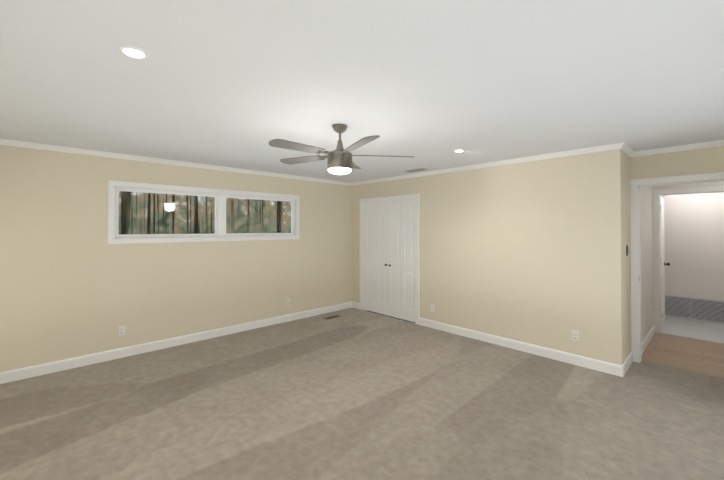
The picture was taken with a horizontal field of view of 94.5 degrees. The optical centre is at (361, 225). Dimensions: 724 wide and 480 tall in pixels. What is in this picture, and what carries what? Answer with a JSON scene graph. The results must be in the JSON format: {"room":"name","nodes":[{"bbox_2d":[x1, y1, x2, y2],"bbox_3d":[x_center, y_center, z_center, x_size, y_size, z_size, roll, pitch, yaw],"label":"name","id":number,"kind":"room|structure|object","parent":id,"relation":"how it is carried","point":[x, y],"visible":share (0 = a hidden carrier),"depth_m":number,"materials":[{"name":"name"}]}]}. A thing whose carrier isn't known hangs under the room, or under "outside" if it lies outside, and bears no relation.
{"room":"empty bedroom","nodes":[
{"label":"empty bedroom","id":0,"kind":"room"},
{"bbox_2d":[0,145,351,371],"bbox_3d":[-2.062,0.375,4.896,5.280,2.440,0.120,1,-1,-43],"label":"wall","id":1,"kind":"structure","parent":0,"point":[73,283],"depth_m":4.06,"materials":[{"name":"beige paint"}]},
{"bbox_2d":[118,325,125,335],"bbox_3d":[-2.882,1.266,4.023,0.070,0.115,0.009,1,-1,-43],"label":"electrical outlet","id":2,"kind":"object","parent":1,"relation":"attached to","point":[122,330],"visible":1,"depth_m":4.02,"materials":[{"name":"white plastic"}]},
{"bbox_2d":[0,139,351,185],"bbox_3d":[-1.984,-0.819,4.868,4.980,0.053,0.043,1,-1,-43],"label":"crown molding","id":3,"kind":"structure","parent":1,"relation":"attached to","point":[2,141],"depth_m":4.20,"materials":[{"name":"white wood"}]},
{"bbox_2d":[0,302,353,383],"bbox_3d":[-2.004,1.537,4.846,5.010,0.114,0.015,1,-1,-43],"label":"baseboard","id":4,"kind":"structure","parent":1,"relation":"attached to","point":[40,369],"depth_m":4.20,"materials":[{"name":"white wood"}]},
{"bbox_2d":[108,180,299,243],"bbox_3d":[-2.071,-0.146,4.882,2.630,0.750,0.136,1,-1,-43],"label":"window unit","id":5,"kind":"structure","parent":1,"relation":"in","point":[220,214],"depth_m":4.65,"materials":[{"name":"white wood"}]},
{"bbox_2d":[0,308,723,479],"bbox_3d":[0.122,1.607,3.014,5.880,0.060,5.840,1,-1,-43],"label":"floor carpet","id":6,"kind":"object","parent":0,"point":[353,394],"visible":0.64,"depth_m":2.80,"materials":[{"name":"beige carpet"}]},
{"bbox_2d":[324,315,340,319],"bbox_3d":[-0.515,1.600,5.826,0.300,0.007,0.110,1,-1,-43],"label":"floor air vent","id":7,"kind":"object","parent":6,"relation":"on","point":[331,317],"visible":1,"depth_m":5.80,"materials":[{"name":"brown"}]},
{"bbox_2d":[0,0,723,182],"bbox_3d":[1.296,-0.894,3.942,8.830,0.080,6.140,1,-1,-43],"label":"ceiling","id":8,"kind":"structure","parent":0,"point":[431,85],"depth_m":1.99,"materials":[{"name":"paint"}]},
{"bbox_2d":[119,45,147,58],"bbox_3d":[-1.153,-0.871,1.693,0.124,0.008,0.124,1,-1,-43],"label":"recessed light","id":9,"kind":"object","parent":8,"relation":"in","point":[133,52],"visible":0.98,"depth_m":1.68,"materials":[{"name":"white"}]},
{"bbox_2d":[269,124,413,174],"bbox_3d":[-0.234,-0.655,2.880,1.220,0.418,1.272,1,-1,-43],"label":"ceiling fan","id":10,"kind":"object","parent":8,"relation":"hanging from","point":[340,160],"visible":1,"depth_m":2.82,"materials":[{"name":"silver metal"}]},
{"bbox_2d":[405,168,427,172],"bbox_3d":[0.822,-0.835,5.104,0.150,0.017,0.340,1,-1,-43],"label":"ceiling vent","id":11,"kind":"object","parent":8,"relation":"in","point":[416,170],"visible":0.98,"depth_m":5.06,"materials":[{"name":"grey metal"}]},
{"bbox_2d":[352,151,607,361],"bbox_3d":[1.266,0.877,5.129,0.120,3.440,4.110,1,-1,-43],"label":"wall","id":12,"kind":"structure","parent":0,"point":[516,251],"depth_m":4.29,"materials":[{"name":"beige paint"}]},
{"bbox_2d":[364,200,414,321],"bbox_3d":[0.465,0.587,5.924,0.074,2.018,1.224,1,-1,-43],"label":"bifold closet door","id":13,"kind":"structure","parent":12,"relation":"in","point":[389,258],"depth_m":5.89,"materials":[{"name":"white wood"}]},
{"bbox_2d":[360,194,419,324],"bbox_3d":[0.486,0.549,5.944,0.136,2.110,1.400,1,-1,-43],"label":"trim","id":14,"kind":"structure","parent":12,"relation":"attached to","point":[415,197],"depth_m":5.56,"materials":[{"name":"white wood"}]},
{"bbox_2d":[431,304,434,311],"bbox_3d":[1.098,1.288,5.208,0.009,0.115,0.070,1,-1,-43],"label":"electrical outlet","id":15,"kind":"object","parent":12,"relation":"attached to","point":[432,308],"visible":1,"depth_m":5.21,"materials":[{"name":"white plastic"}]},
{"bbox_2d":[352,142,626,185],"bbox_3d":[1.283,-0.818,5.007,0.043,0.053,4.213,1,-1,-43],"label":"crown molding","id":16,"kind":"structure","parent":12,"relation":"attached to","point":[623,145],"depth_m":4.33,"materials":[{"name":"white wood"}]},
{"bbox_2d":[419,318,632,376],"bbox_3d":[2.041,1.535,4.642,0.615,0.114,2.615,1,-1,-43],"label":"baseboard","id":17,"kind":"structure","parent":12,"relation":"attached to","point":[599,365],"depth_m":4.08,"materials":[{"name":"white wood"}]},
{"bbox_2d":[572,330,578,340],"bbox_3d":[2.425,1.254,3.807,0.009,0.115,0.070,1,-1,-43],"label":"electrical outlet","id":18,"kind":"object","parent":12,"relation":"attached to","point":[575,335],"visible":1,"depth_m":3.80,"materials":[{"name":"white plastic"}]},
{"bbox_2d":[606,149,652,365],"bbox_3d":[3.489,0.369,4.299,2.200,2.440,0.160,1,-1,-43],"label":"wall","id":19,"kind":"structure","parent":0,"point":[618,259],"depth_m":3.60,"materials":[{"name":"beige paint"}]},
{"bbox_2d":[622,145,634,156],"bbox_3d":[2.928,-0.830,3.694,0.540,0.053,0.043,1,-1,-43],"label":"crown molding","id":20,"kind":"structure","parent":19,"relation":"attached to","point":[626,149],"depth_m":3.78,"materials":[{"name":"white wood"}]},
{"bbox_2d":[642,325,654,353],"bbox_3d":[3.810,1.534,4.472,1.480,0.114,0.015,1,-1,-43],"label":"baseboard","id":21,"kind":"structure","parent":19,"relation":"attached to","point":[648,338],"depth_m":4.50,"materials":[{"name":"white wood"}]},
{"bbox_2d":[630,146,723,179],"bbox_3d":[3.709,0.861,3.421,0.120,3.440,1.490,1,-1,-43],"label":"wall","id":22,"kind":"structure","parent":0,"point":[696,161],"depth_m":3.64,"materials":[{"name":"beige paint"}]},
{"bbox_2d":[630,172,723,362],"bbox_3d":[3.530,0.522,3.603,0.138,2.120,0.985,1,-1,-43],"label":"door frame","id":23,"kind":"structure","parent":22,"relation":"attached to","point":[635,225],"depth_m":3.88,"materials":[{"name":"white wood"}]},
{"bbox_2d":[635,140,723,155],"bbox_3d":[3.591,-0.833,3.443,0.043,0.053,1.320,1,-1,-43],"label":"crown molding","id":24,"kind":"structure","parent":22,"relation":"attached to","point":[720,142],"depth_m":3.61,"materials":[{"name":"white wood"}]},
{"bbox_2d":[642,333,723,377],"bbox_3d":[4.335,1.617,3.960,1.540,0.058,2.020,1,-1,-43],"label":"floor","id":25,"kind":"structure","parent":0,"point":[697,355],"depth_m":4.15,"materials":[{"name":"brown wood"}]},
{"bbox_2d":[652,181,723,189],"bbox_3d":[4.613,0.874,4.794,0.120,3.440,2.600,1,-1,-43],"label":"wall","id":26,"kind":"structure","parent":0,"point":[691,185],"depth_m":4.72,"materials":[{"name":"paint"}]},
{"bbox_2d":[660,196,669,328],"bbox_3d":[4.732,0.575,5.304,0.764,2.030,0.167,1,-1,-43],"label":"hall door","id":27,"kind":"structure","parent":26,"relation":"in","point":[663,263],"depth_m":5.33,"materials":[{"name":"white wood"}]},
{"bbox_2d":[652,186,723,333],"bbox_3d":[4.690,0.533,4.705,0.138,2.120,0.900,1,-1,-43],"label":"door frame","id":28,"kind":"structure","parent":26,"relation":"attached to","point":[656,194],"depth_m":4.95,"materials":[{"name":"white wood"}]},
{"bbox_2d":[661,192,723,299],"bbox_3d":[5.593,0.382,5.726,0.120,2.440,2.600,1,-1,-43],"label":"wall","id":29,"kind":"structure","parent":0,"point":[694,238],"depth_m":5.63,"materials":[{"name":"paint"}]},
{"bbox_2d":[665,294,723,324],"bbox_3d":[5.752,1.400,5.454,0.013,0.400,1.700,1,-1,-43],"label":"tile panel","id":30,"kind":"object","parent":29,"relation":"in","point":[707,310],"visible":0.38,"depth_m":5.62,"materials":[{"name":"tile"}]},
{"bbox_2d":[662,317,723,343],"bbox_3d":[5.166,1.630,5.228,1.410,0.056,2.720,1,-1,-43],"label":"floor","id":31,"kind":"structure","parent":0,"point":[712,332],"depth_m":5.14,"materials":[{"name":"white tile"}]},
{"label":"outside","id":32,"kind":"structure","parent":0,"visible":0},
{"bbox_2d":[118,191,290,235],"bbox_3d":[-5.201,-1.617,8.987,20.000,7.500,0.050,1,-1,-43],"label":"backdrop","id":33,"kind":"structure","parent":32,"point":[246,220],"depth_m":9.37,"materials":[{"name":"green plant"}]}
]}

